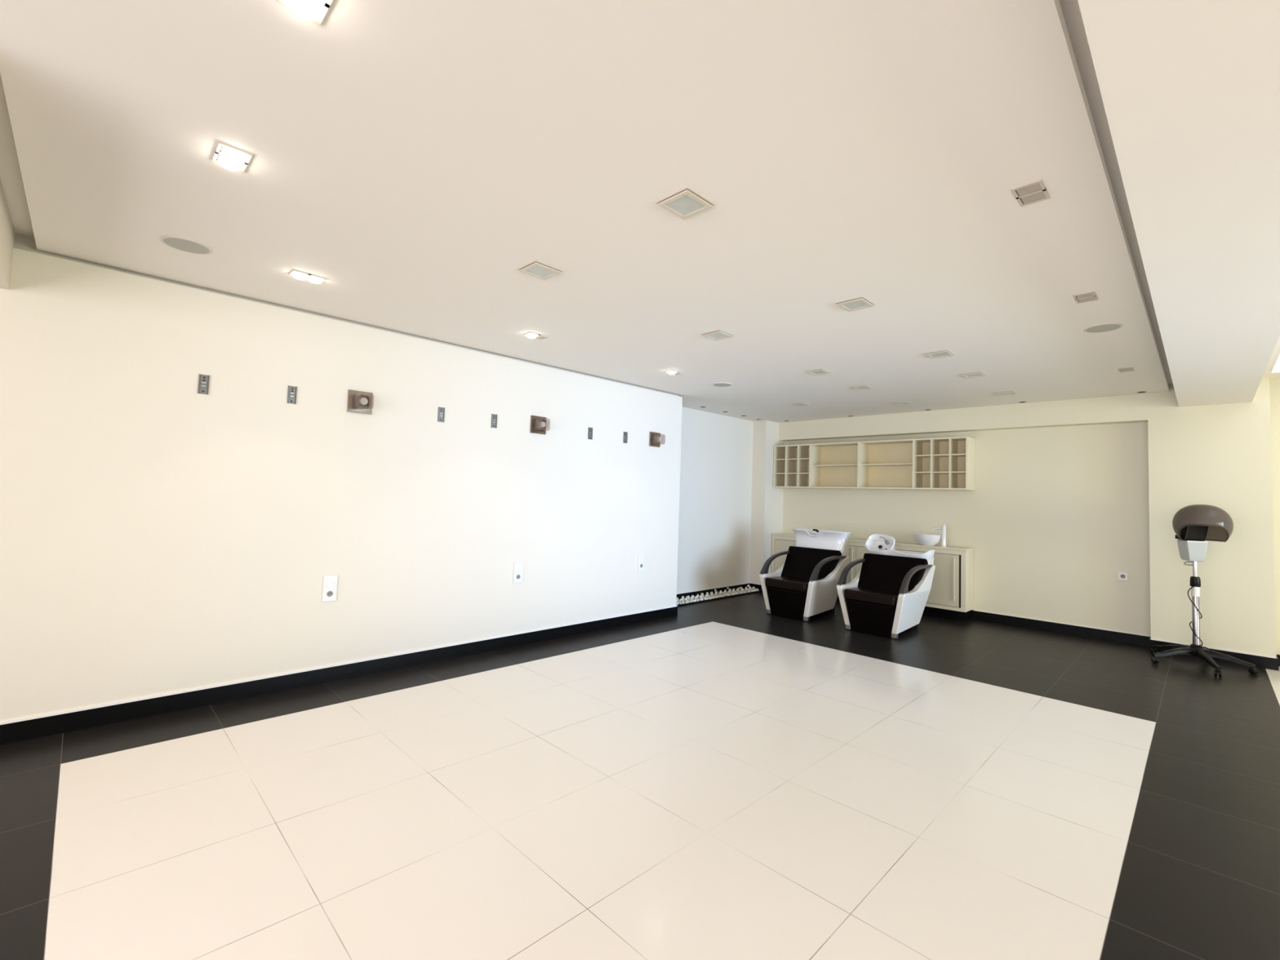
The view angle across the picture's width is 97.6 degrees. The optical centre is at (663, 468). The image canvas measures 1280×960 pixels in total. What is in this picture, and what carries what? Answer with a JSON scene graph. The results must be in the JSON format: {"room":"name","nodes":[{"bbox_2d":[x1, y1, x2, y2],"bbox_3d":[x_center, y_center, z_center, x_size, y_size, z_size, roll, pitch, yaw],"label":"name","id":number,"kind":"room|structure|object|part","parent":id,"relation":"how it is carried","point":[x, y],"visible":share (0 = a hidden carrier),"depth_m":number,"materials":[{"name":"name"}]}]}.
{"room":"salon","nodes":[
{"label":"salon","id":0,"kind":"room"},
{"bbox_2d":[0,233,682,721],"bbox_3d":[-2.771,0.146,3.728,0.550,2.570,7.920,-1,-4,44],"label":"wall","id":1,"kind":"structure","parent":0,"point":[158,535],"depth_m":3.59,"materials":[{"name":"beige paint"}]},
{"bbox_2d":[0,179,14,289],"bbox_3d":[-2.732,-1.075,1.986,1.960,0.308,0.432,-1,-4,44],"label":"trim","id":2,"kind":"structure","parent":1,"relation":"attached to","point":[6,228],"depth_m":2.61,"materials":[{"name":"beige paint"}]},
{"bbox_2d":[197,373,209,394],"bbox_3d":[-2.757,-0.503,3.353,0.009,0.116,0.049,-1,-4,44],"label":"mounting bracket","id":3,"kind":"object","parent":1,"relation":"attached to","point":[203,380],"visible":1,"depth_m":3.35,"materials":[{"name":"metal"}]},
{"bbox_2d":[287,385,297,404],"bbox_3d":[-2.444,-0.482,3.677,0.009,0.116,0.049,-1,-4,44],"label":"mounting bracket","id":4,"kind":"object","parent":1,"relation":"attached to","point":[292,390],"visible":1,"depth_m":3.68,"materials":[{"name":"metal"}]},
{"bbox_2d":[321,574,337,601],"bbox_3d":[-2.277,0.818,3.816,0.022,0.176,0.086,-1,-4,44],"label":"socket","id":5,"kind":"object","parent":1,"relation":"attached to","point":[330,582],"visible":1,"depth_m":3.81,"materials":[{"name":"white plastic"}]},
{"bbox_2d":[324,589,333,598],"bbox_3d":[-2.277,0.856,3.812,0.003,0.056,0.052,-1,-4,44],"label":"socket","id":6,"kind":"object","parent":5,"relation":"attached to","point":[329,593],"depth_m":3.81,"materials":[{"name":"white plastic"}]},
{"bbox_2d":[326,582,334,586],"bbox_3d":[-2.273,0.794,3.813,0.011,0.024,0.048,-1,-4,44],"label":"switch","id":7,"kind":"object","parent":5,"relation":"attached to","point":[328,584],"depth_m":3.81,"materials":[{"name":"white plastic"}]},
{"bbox_2d":[326,578,334,582],"bbox_3d":[-2.274,0.768,3.817,0.004,0.024,0.048,-1,-4,44],"label":"switch","id":8,"kind":"object","parent":5,"relation":"attached to","point":[328,580],"depth_m":3.82,"materials":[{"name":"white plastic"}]},
{"bbox_2d":[346,389,373,414],"bbox_3d":[-2.119,-0.469,3.935,0.118,0.156,0.156,-1,-4,44],"label":"wall lamp","id":9,"kind":"object","parent":1,"relation":"attached to","point":[362,400],"visible":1,"depth_m":3.95,"materials":[{"name":"brown metal"}]},
{"bbox_3d":[-2.117,-0.469,3.933,0.052,0.056,0.056,-1,-4,44],"label":"glass","id":10,"kind":"part","parent":9,"relation":"part of","materials":[{"name":"beige glass"}]},
{"bbox_2d":[0,582,762,745],"bbox_3d":[-1.962,1.451,4.525,0.552,0.098,10.340,-1,-4,44],"label":"baseboard","id":11,"kind":"structure","parent":1,"relation":"attached to","point":[26,730],"depth_m":3.62,"materials":[{"name":"black tile"}]},
{"bbox_2d":[437,406,444,422],"bbox_3d":[-1.750,-0.422,4.394,0.009,0.116,0.049,-1,-4,44],"label":"mounting bracket","id":12,"kind":"object","parent":1,"relation":"attached to","point":[441,414],"visible":1,"depth_m":4.40,"materials":[{"name":"metal"}]},
{"bbox_2d":[490,413,497,427],"bbox_3d":[-1.433,-0.399,4.722,0.009,0.116,0.049,-1,-4,44],"label":"mounting bracket","id":13,"kind":"object","parent":1,"relation":"attached to","point":[494,417],"visible":1,"depth_m":4.72,"materials":[{"name":"metal"}]},
{"bbox_2d":[512,561,523,582],"bbox_3d":[-1.266,0.906,4.861,0.022,0.176,0.086,-1,-4,44],"label":"socket","id":14,"kind":"object","parent":1,"relation":"attached to","point":[517,566],"visible":1,"depth_m":4.86,"materials":[{"name":"white plastic"}]},
{"bbox_2d":[515,573,520,580],"bbox_3d":[-1.266,0.944,4.858,0.003,0.056,0.052,-1,-4,44],"label":"socket","id":15,"kind":"object","parent":14,"relation":"attached to","point":[517,576],"depth_m":4.85,"materials":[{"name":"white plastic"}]},
{"bbox_2d":[529,415,546,434],"bbox_3d":[-1.093,-0.389,4.995,0.118,0.156,0.156,-1,-4,44],"label":"wall lamp","id":16,"kind":"object","parent":1,"relation":"attached to","point":[538,424],"visible":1,"depth_m":5.00,"materials":[{"name":"brown metal"}]},
{"bbox_3d":[-1.091,-0.389,4.993,0.052,0.056,0.056,-1,-4,44],"label":"glass","id":17,"kind":"part","parent":16,"relation":"part of","materials":[{"name":"beige glass"}]},
{"bbox_2d":[587,426,592,439],"bbox_3d":[-0.719,-0.340,5.460,0.009,0.116,0.049,-1,-4,44],"label":"mounting bracket","id":18,"kind":"object","parent":1,"relation":"attached to","point":[590,429],"visible":1,"depth_m":5.46,"materials":[{"name":"metal"}]},
{"bbox_2d":[622,431,627,443],"bbox_3d":[-0.400,-0.319,5.790,0.009,0.116,0.049,-1,-4,44],"label":"mounting bracket","id":19,"kind":"object","parent":1,"relation":"attached to","point":[625,433],"visible":1,"depth_m":5.79,"materials":[{"name":"metal"}]},
{"bbox_2d":[637,553,644,570],"bbox_3d":[-0.240,0.994,5.921,0.022,0.176,0.086,-1,-4,44],"label":"socket","id":20,"kind":"object","parent":1,"relation":"attached to","point":[641,557],"visible":1,"depth_m":5.91,"materials":[{"name":"white plastic"}]},
{"bbox_2d":[648,431,662,447],"bbox_3d":[-0.064,-0.313,6.059,0.118,0.156,0.156,-1,-4,44],"label":"wall lamp","id":21,"kind":"object","parent":1,"relation":"attached to","point":[657,438],"visible":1,"depth_m":6.06,"materials":[{"name":"brown metal"}]},
{"bbox_3d":[-0.062,-0.314,6.057,0.052,0.056,0.056,-1,-4,44],"label":"glass","id":22,"kind":"part","parent":21,"relation":"part of","materials":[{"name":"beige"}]},
{"bbox_2d":[676,582,759,594],"bbox_3d":[0.589,1.625,7.395,0.230,0.007,2.180,-1,-4,44],"label":"trim","id":23,"kind":"structure","parent":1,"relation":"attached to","point":[745,583],"depth_m":7.68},
{"bbox_2d":[0,0,1168,422],"bbox_3d":[0.638,-0.955,4.338,4.613,0.045,7.479,-1,-4,44],"label":"ceiling","id":24,"kind":"structure","parent":0,"point":[409,157],"depth_m":2.08,"materials":[{"name":"paint"}]},
{"bbox_2d":[160,235,213,254],"bbox_3d":[-2.365,-1.103,2.774,0.200,0.008,0.200,-1,-4,44],"label":"ceiling speaker","id":25,"kind":"object","parent":24,"relation":"attached to","point":[180,243],"visible":1,"depth_m":2.76},
{"bbox_2d":[211,141,252,172],"bbox_3d":[-1.556,-1.107,2.013,0.158,0.027,0.094,-1,-4,44],"label":"recessed light","id":26,"kind":"object","parent":24,"relation":"in","point":[230,157],"visible":1,"depth_m":1.99,"materials":[{"name":"white"}]},
{"bbox_2d":[275,0,333,25],"bbox_3d":[-0.849,-1.120,1.331,0.158,0.027,0.094,-1,-4,44],"label":"recessed light","id":27,"kind":"object","parent":24,"relation":"in","point":[315,11],"visible":1,"depth_m":1.36,"materials":[{"name":"white"}]},
{"bbox_2d":[288,269,325,284],"bbox_3d":[-1.998,-1.064,3.134,0.094,0.027,0.158,-1,-4,44],"label":"recessed light","id":28,"kind":"object","parent":24,"relation":"in","point":[300,275],"visible":1,"depth_m":3.11,"materials":[{"name":"white"}]},
{"bbox_2d":[523,332,548,339],"bbox_3d":[-0.956,-0.978,4.175,0.094,0.027,0.158,-1,-4,44],"label":"recessed light","id":29,"kind":"object","parent":24,"relation":"in","point":[531,335],"visible":1,"depth_m":4.14,"materials":[{"name":"white"}]},
{"bbox_2d":[517,260,563,279],"bbox_3d":[-0.651,-1.038,2.945,0.168,0.013,0.168,-1,-4,44],"label":"recessed light","id":30,"kind":"object","parent":24,"relation":"in","point":[535,268],"visible":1,"depth_m":2.93,"materials":[{"name":"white glass"}]},
{"bbox_3d":[-0.651,-1.043,2.945,0.168,0.004,0.168,-1,-4,44],"label":"frame","id":31,"kind":"part","parent":30,"relation":"part of","materials":[{"name":"white metal"}]},
{"bbox_3d":[-0.651,-1.040,2.945,0.148,0.009,0.148,-1,-4,44],"label":"glass","id":32,"kind":"part","parent":30,"relation":"part of","materials":[{"name":"white glass"}]},
{"bbox_2d":[665,369,684,374],"bbox_3d":[0.097,-0.889,5.254,0.094,0.027,0.158,-1,-4,44],"label":"recessed light","id":33,"kind":"object","parent":24,"relation":"in","point":[672,371],"visible":1,"depth_m":5.22,"materials":[{"name":"white"}]},
{"bbox_2d":[655,186,715,219],"bbox_3d":[0.086,-1.052,2.233,0.168,0.013,0.168,-1,-4,44],"label":"recessed light","id":34,"kind":"object","parent":24,"relation":"in","point":[685,203],"visible":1,"depth_m":2.22,"materials":[{"name":"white glass"}]},
{"bbox_3d":[0.086,-1.056,2.233,0.168,0.004,0.168,-1,-4,44],"label":"frame","id":35,"kind":"part","parent":34,"relation":"part of","materials":[{"name":"white metal"}]},
{"bbox_3d":[0.086,-1.054,2.233,0.148,0.009,0.148,-1,-4,44],"label":"glass","id":36,"kind":"part","parent":34,"relation":"part of","materials":[{"name":"white glass"}]},
{"bbox_2d":[701,329,733,340],"bbox_3d":[0.383,-0.951,4.006,0.168,0.013,0.168,-1,-4,44],"label":"recessed light","id":37,"kind":"object","parent":24,"relation":"in","point":[717,335],"visible":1,"depth_m":3.99,"materials":[{"name":"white glass"}]},
{"bbox_3d":[0.384,-0.956,4.007,0.168,0.004,0.168,-1,-4,44],"label":"frame","id":38,"kind":"part","parent":37,"relation":"part of","materials":[{"name":"white metal"}]},
{"bbox_3d":[0.383,-0.953,4.007,0.148,0.009,0.148,-1,-4,44],"label":"glass","id":39,"kind":"part","parent":37,"relation":"part of","materials":[{"name":"white glass"}]},
{"bbox_2d":[712,382,732,386],"bbox_3d":[0.598,-0.857,5.749,0.200,0.008,0.200,-1,-4,44],"label":"ceiling speaker","id":40,"kind":"object","parent":24,"relation":"attached to","point":[721,384],"visible":1,"depth_m":5.73},
{"bbox_2d":[713,383,730,386],"bbox_3d":[0.598,-0.854,5.749,0.174,0.002,0.174,-1,-4,44],"label":"grille","id":41,"kind":"object","parent":40,"relation":"attached to","point":[714,384],"depth_m":5.74,"materials":[{"name":"grey metal"}]},
{"bbox_2d":[790,402,809,406],"bbox_3d":[1.645,-0.771,6.755,0.168,0.013,0.168,-1,-4,44],"label":"recessed light","id":42,"kind":"object","parent":24,"relation":"in","point":[798,404],"visible":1,"depth_m":6.74,"materials":[{"name":"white glass"}]},
{"bbox_2d":[805,368,831,375],"bbox_3d":[1.393,-0.866,5.043,0.168,0.013,0.168,-1,-4,44],"label":"recessed light","id":43,"kind":"object","parent":24,"relation":"in","point":[818,371],"visible":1,"depth_m":5.02,"materials":[{"name":"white glass"}]},
{"bbox_3d":[1.393,-0.868,5.043,0.148,0.009,0.148,-1,-4,44],"label":"glass","id":44,"kind":"part","parent":43,"relation":"part of","materials":[{"name":"white glass"}]},
{"bbox_2d":[835,296,875,311],"bbox_3d":[1.125,-0.964,3.297,0.168,0.013,0.168,-1,-4,44],"label":"recessed light","id":45,"kind":"object","parent":24,"relation":"in","point":[859,303],"visible":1,"depth_m":3.28,"materials":[{"name":"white glass"}]},
{"bbox_3d":[1.125,-0.966,3.297,0.148,0.009,0.148,-1,-4,44],"label":"glass","id":46,"kind":"part","parent":45,"relation":"part of","materials":[{"name":"white glass"}]},
{"bbox_3d":[1.126,-0.969,3.297,0.168,0.004,0.168,-1,-4,44],"label":"frame","id":47,"kind":"part","parent":45,"relation":"part of","materials":[{"name":"white metal"}]},
{"bbox_2d":[850,384,873,390],"bbox_3d":[2.001,-0.816,5.657,0.168,0.013,0.168,-1,-4,44],"label":"recessed light","id":48,"kind":"object","parent":24,"relation":"in","point":[864,386],"visible":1,"depth_m":5.63,"materials":[{"name":"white glass"}]},
{"bbox_3d":[2.001,-0.818,5.657,0.148,0.009,0.148,-1,-4,44],"label":"glass","id":49,"kind":"part","parent":48,"relation":"part of","materials":[{"name":"white glass"}]},
{"bbox_2d":[893,400,911,405],"bbox_3d":[2.752,-0.751,6.459,0.168,0.013,0.168,-1,-4,44],"label":"recessed light","id":50,"kind":"object","parent":24,"relation":"in","point":[904,402],"visible":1,"depth_m":6.43,"materials":[{"name":"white glass"}]},
{"bbox_2d":[924,349,954,358],"bbox_3d":[2.128,-0.880,4.327,0.168,0.013,0.168,-1,-4,44],"label":"recessed light","id":51,"kind":"object","parent":24,"relation":"in","point":[941,353],"visible":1,"depth_m":4.31,"materials":[{"name":"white glass"}]},
{"bbox_3d":[2.128,-0.884,4.327,0.168,0.004,0.168,-1,-4,44],"label":"frame","id":52,"kind":"part","parent":51,"relation":"part of","materials":[{"name":"white metal"}]},
{"bbox_3d":[2.128,-0.882,4.327,0.148,0.009,0.148,-1,-4,44],"label":"glass","id":53,"kind":"part","parent":51,"relation":"part of","materials":[{"name":"white glass"}]},
{"bbox_2d":[960,371,986,377],"bbox_3d":[2.744,-0.828,4.967,0.168,0.013,0.168,-1,-4,44],"label":"recessed light","id":54,"kind":"object","parent":24,"relation":"in","point":[978,374],"visible":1,"depth_m":4.95,"materials":[{"name":"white glass"}]},
{"bbox_3d":[2.744,-0.830,4.967,0.148,0.009,0.148,-1,-4,44],"label":"glass","id":55,"kind":"part","parent":54,"relation":"part of","materials":[{"name":"white glass"}]},
{"bbox_3d":[2.744,-0.832,4.967,0.168,0.004,0.168,-1,-4,44],"label":"frame","id":56,"kind":"part","parent":54,"relation":"part of","materials":[{"name":"white metal"}]},
{"bbox_2d":[993,391,1015,395],"bbox_3d":[3.489,-0.765,5.733,0.168,0.013,0.168,-1,-4,44],"label":"recessed light","id":57,"kind":"object","parent":24,"relation":"in","point":[1006,393],"visible":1,"depth_m":5.71,"materials":[{"name":"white glass"}]},
{"bbox_2d":[1010,178,1049,206],"bbox_3d":[1.365,-1.023,2.083,0.094,0.006,0.158,-1,-4,44],"label":"recessed light","id":58,"kind":"object","parent":24,"relation":"in","point":[1033,192],"visible":1,"depth_m":2.08,"materials":[{"name":"white metal"}]},
{"bbox_2d":[1072,290,1097,303],"bbox_3d":[2.322,-0.941,3.082,0.094,0.006,0.158,-1,-4,44],"label":"recessed light","id":59,"kind":"object","parent":24,"relation":"in","point":[1088,296],"visible":1,"depth_m":3.08,"materials":[{"name":"white metal"}]},
{"bbox_2d":[1083,322,1123,333],"bbox_3d":[2.816,-0.898,3.590,0.200,0.008,0.200,-1,-4,44],"label":"ceiling speaker","id":60,"kind":"object","parent":24,"relation":"attached to","point":[1104,327],"visible":1,"depth_m":3.57},
{"bbox_2d":[1085,324,1119,332],"bbox_3d":[2.816,-0.895,3.590,0.174,0.002,0.174,-1,-4,44],"label":"grille","id":61,"kind":"object","parent":60,"relation":"attached to","point":[1099,327],"depth_m":3.58,"materials":[{"name":"grey metal"}]},
{"bbox_2d":[1117,366,1134,372],"bbox_3d":[3.816,-0.815,4.622,0.094,0.006,0.158,-1,-4,44],"label":"recessed light","id":62,"kind":"object","parent":24,"relation":"in","point":[1130,368],"visible":1,"depth_m":4.61,"materials":[{"name":"white metal"}]},
{"bbox_2d":[0,591,1279,959],"bbox_3d":[1.485,1.500,1.437,10.500,0.100,11.100,-1,-4,44],"label":"floor","id":63,"kind":"structure","parent":0,"point":[728,778],"depth_m":2.39,"materials":[{"name":"tile"}]},
{"bbox_2d":[675,590,760,606],"bbox_3d":[0.649,1.717,7.330,0.015,0.018,2.156,-1,-4,44],"label":"tray","id":64,"kind":"object","parent":63,"relation":"on","point":[712,599],"visible":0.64,"depth_m":7.37,"materials":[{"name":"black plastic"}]},
{"bbox_2d":[759,528,851,622],"bbox_3d":[1.694,1.231,6.679,0.744,0.986,0.950,-1,-4,44],"label":"chair","id":65,"kind":"object","parent":63,"relation":"on","point":[804,588],"visible":0.99,"depth_m":6.53,"materials":[{"name":"leather"}]},
{"bbox_3d":[1.462,1.358,6.848,0.144,0.635,0.861,-1,-4,44],"label":"panel","id":66,"kind":"part","parent":65,"relation":"part of","materials":[{"name":"white plastic"}]},
{"bbox_3d":[1.427,1.145,6.868,0.046,0.244,0.812,-1,-4,44],"label":"armrest","id":67,"kind":"part","parent":65,"relation":"part of","materials":[{"name":"grey plastic"}]},
{"bbox_3d":[1.534,1.348,6.511,0.533,0.128,0.500,-1,-4,44],"label":"seat","id":68,"kind":"part","parent":65,"relation":"part of","materials":[{"name":"leather"}]},
{"bbox_3d":[1.746,1.167,6.733,0.685,0.398,0.325,-1,-4,44],"label":"backrest","id":69,"kind":"part","parent":65,"relation":"part of","materials":[{"name":"black leather"}]},
{"bbox_2d":[791,528,851,551],"bbox_3d":[1.939,0.884,6.939,0.744,0.252,0.278,-1,-4,44],"label":"bowl","id":70,"kind":"object","parent":65,"relation":"on","point":[824,540],"depth_m":6.83,"materials":[{"name":"white ceramic"}]},
{"bbox_3d":[1.873,1.351,6.450,0.144,0.635,0.861,-1,-4,44],"label":"panel","id":71,"kind":"part","parent":65,"relation":"part of","materials":[{"name":"white plastic"}]},
{"bbox_3d":[1.891,1.137,6.419,0.046,0.244,0.812,-1,-4,44],"label":"armrest","id":72,"kind":"part","parent":65,"relation":"part of","materials":[{"name":"grey plastic"}]},
{"bbox_2d":[771,534,973,621],"bbox_3d":[2.621,1.384,7.441,2.620,0.818,0.318,-1,-4,44],"label":"base cabinet","id":73,"kind":"object","parent":63,"relation":"on","point":[950,596],"visible":0.27,"depth_m":6.61,"materials":[{"name":"beige laminate"}]},
{"bbox_3d":[1.776,1.340,8.076,0.412,0.599,0.020,-1,-4,44],"label":"door","id":74,"kind":"part","parent":73,"relation":"part of","materials":[{"name":"laminate"}]},
{"bbox_3d":[2.374,1.329,7.498,0.412,0.599,0.020,-1,-4,44],"label":"door","id":75,"kind":"part","parent":73,"relation":"part of","materials":[{"name":"laminate"}]},
{"bbox_3d":[2.478,1.305,7.375,0.012,0.510,0.016,-1,-4,44],"label":"handle","id":76,"kind":"part","parent":73,"relation":"part of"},
{"bbox_3d":[2.673,1.324,7.210,0.412,0.599,0.020,-1,-4,44],"label":"door","id":77,"kind":"part","parent":73,"relation":"part of","materials":[{"name":"laminate"}]},
{"bbox_2d":[771,533,974,551],"bbox_3d":[2.641,0.966,7.461,2.632,0.020,0.310,-1,-4,44],"label":"countertop","id":78,"kind":"structure","parent":73,"relation":"on","point":[955,548],"depth_m":6.88,"materials":[{"name":"beige laminate"}]},
{"bbox_2d":[913,533,941,546],"bbox_3d":[3.232,0.875,6.857,0.320,0.136,0.320,-1,-4,44],"label":"vessel basin","id":79,"kind":"object","parent":78,"relation":"in","point":[923,539],"visible":0.97,"depth_m":6.75,"materials":[{"name":"white ceramic"}]},
{"bbox_2d":[932,523,946,546],"bbox_3d":[3.321,0.799,6.756,0.166,0.284,0.060,-1,-4,44],"label":"tap","id":80,"kind":"object","parent":78,"relation":"on","point":[943,528],"visible":1,"depth_m":6.70,"materials":[{"name":"white ceramic"}]},
{"bbox_3d":[3.271,1.313,6.632,0.412,0.599,0.020,-1,-4,44],"label":"door","id":81,"kind":"part","parent":73,"relation":"part of","materials":[{"name":"laminate"}]},
{"bbox_3d":[3.375,1.288,6.509,0.012,0.510,0.016,-1,-4,44],"label":"handle","id":82,"kind":"part","parent":73,"relation":"part of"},
{"bbox_2d":[836,533,935,639],"bbox_3d":[2.388,1.221,6.001,0.727,0.981,0.940,-1,-4,44],"label":"chair","id":83,"kind":"object","parent":63,"relation":"on","point":[888,597],"visible":1,"depth_m":5.84,"materials":[{"name":"leather"}]},
{"bbox_3d":[2.163,1.345,6.170,0.144,0.635,0.861,-1,-4,44],"label":"panel","id":84,"kind":"part","parent":83,"relation":"part of","materials":[{"name":"white plastic"}]},
{"bbox_3d":[2.128,1.133,6.191,0.046,0.244,0.812,-1,-4,44],"label":"armrest","id":85,"kind":"part","parent":83,"relation":"part of","materials":[{"name":"grey plastic"}]},
{"bbox_3d":[2.235,1.335,5.833,0.533,0.128,0.500,-1,-4,44],"label":"seat","id":86,"kind":"part","parent":83,"relation":"part of","materials":[{"name":"leather"}]},
{"bbox_3d":[2.447,1.154,6.056,0.685,0.398,0.325,-1,-4,44],"label":"backrest","id":87,"kind":"part","parent":83,"relation":"part of","materials":[{"name":"black leather"}]},
{"bbox_2d":[865,533,934,561],"bbox_3d":[2.621,0.890,6.249,0.727,0.281,0.300,-1,-4,44],"label":"bowl","id":88,"kind":"object","parent":83,"relation":"on","point":[878,546],"depth_m":6.25,"materials":[{"name":"white ceramic"}]},
{"bbox_3d":[2.575,1.338,5.773,0.144,0.635,0.861,-1,-4,44],"label":"panel","id":89,"kind":"part","parent":83,"relation":"part of","materials":[{"name":"white plastic"}]},
{"bbox_3d":[2.592,1.124,5.742,0.046,0.244,0.812,-1,-4,44],"label":"armrest","id":90,"kind":"part","parent":83,"relation":"part of","materials":[{"name":"grey plastic"}]},
{"bbox_2d":[1150,504,1258,676],"bbox_3d":[4.686,1.022,4.915,0.714,1.410,0.682,1,-3,22],"label":"dryer","id":91,"kind":"object","parent":63,"relation":"on","point":[1193,525],"visible":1,"depth_m":4.91,"materials":[{"name":"black plastic"}]},
{"bbox_3d":[4.631,1.632,5.104,0.060,0.092,0.327,3,-3,-14],"label":"leg","id":92,"kind":"part","parent":91,"relation":"part of","materials":[{"name":"black plastic"}]},
{"bbox_3d":[4.485,1.619,4.930,0.327,0.092,0.060,2,-3,4],"label":"leg","id":93,"kind":"part","parent":91,"relation":"part of","materials":[{"name":"black plastic"}]},
{"bbox_2d":[1172,504,1233,542],"bbox_3d":[4.724,0.480,4.913,0.388,0.325,0.366,-1,-4,44],"label":"hood","id":94,"kind":"object","parent":91,"relation":"attached to","point":[1193,522],"depth_m":4.89,"materials":[{"name":"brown plastic"}]},
{"bbox_3d":[4.606,1.613,4.738,0.060,0.092,0.327,1,-3,22],"label":"leg","id":95,"kind":"part","parent":91,"relation":"part of","materials":[{"name":"black plastic"}]},
{"bbox_3d":[4.826,1.622,4.792,0.327,0.092,0.060,-1,-4,40],"label":"leg","id":96,"kind":"part","parent":91,"relation":"part of","materials":[{"name":"black plastic"}]},
{"bbox_2d":[0,0,1279,384],"bbox_3d":[1.570,-1.177,1.539,9.850,0.120,10.650,-1,-4,44],"label":"ceiling slab","id":97,"kind":"structure","parent":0,"point":[11,177],"depth_m":2.15,"materials":[{"name":"paint"}]},
{"bbox_2d":[1271,351,1279,373],"bbox_3d":[4.989,-0.879,3.887,0.960,0.020,1.600,-1,-4,44],"label":"window","id":98,"kind":"structure","parent":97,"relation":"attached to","point":[1276,367],"depth_m":4.57,"materials":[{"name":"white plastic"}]},
{"bbox_2d":[676,406,753,593],"bbox_3d":[0.714,0.468,7.856,0.200,2.570,2.880,-1,-4,44],"label":"wall","id":99,"kind":"structure","parent":0,"point":[715,495],"depth_m":7.69,"materials":[{"name":"beige paint"}]},
{"bbox_2d":[749,420,784,584],"bbox_3d":[1.625,0.529,8.489,0.230,2.570,0.700,-1,-4,44],"label":"wall column","id":100,"kind":"structure","parent":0,"point":[766,506],"depth_m":8.26,"materials":[{"name":"beige paint"}]},
{"bbox_2d":[778,375,1279,658],"bbox_3d":[5.287,0.409,5.193,9.620,2.700,0.360,-1,-4,44],"label":"wall","id":101,"kind":"structure","parent":0,"point":[1069,495],"depth_m":5.84,"materials":[{"name":"beige paint"}]},
{"bbox_2d":[773,436,974,490],"bbox_3d":[2.677,-0.035,7.516,2.634,0.622,0.298,-1,-4,44],"label":"wall shelf","id":102,"kind":"object","parent":101,"relation":"attached to","point":[948,464],"visible":1,"depth_m":7.43,"materials":[{"name":"beige laminate"}]},
{"bbox_2d":[1117,571,1128,581],"bbox_3d":[4.670,1.100,5.696,0.084,0.084,0.014,-1,-4,44],"label":"wall socket","id":103,"kind":"object","parent":101,"relation":"attached to","point":[1121,575],"visible":1,"depth_m":5.69,"materials":[{"name":"white plastic"}]},
{"bbox_2d":[971,609,1279,671],"bbox_3d":[6.128,1.685,4.163,7.013,0.100,0.222,-1,-4,44],"label":"baseboard","id":104,"kind":"structure","parent":101,"relation":"attached to","point":[1263,662],"depth_m":5.77,"materials":[{"name":"black tile"}]},
{"bbox_2d":[1077,0,1279,406],"bbox_3d":[1.492,-1.070,1.460,0.485,0.347,10.440,-1,-4,44],"label":"ceiling beam","id":105,"kind":"structure","parent":101,"relation":"attached to","point":[1189,89],"depth_m":1.64,"materials":[{"name":"paint"}]}
]}

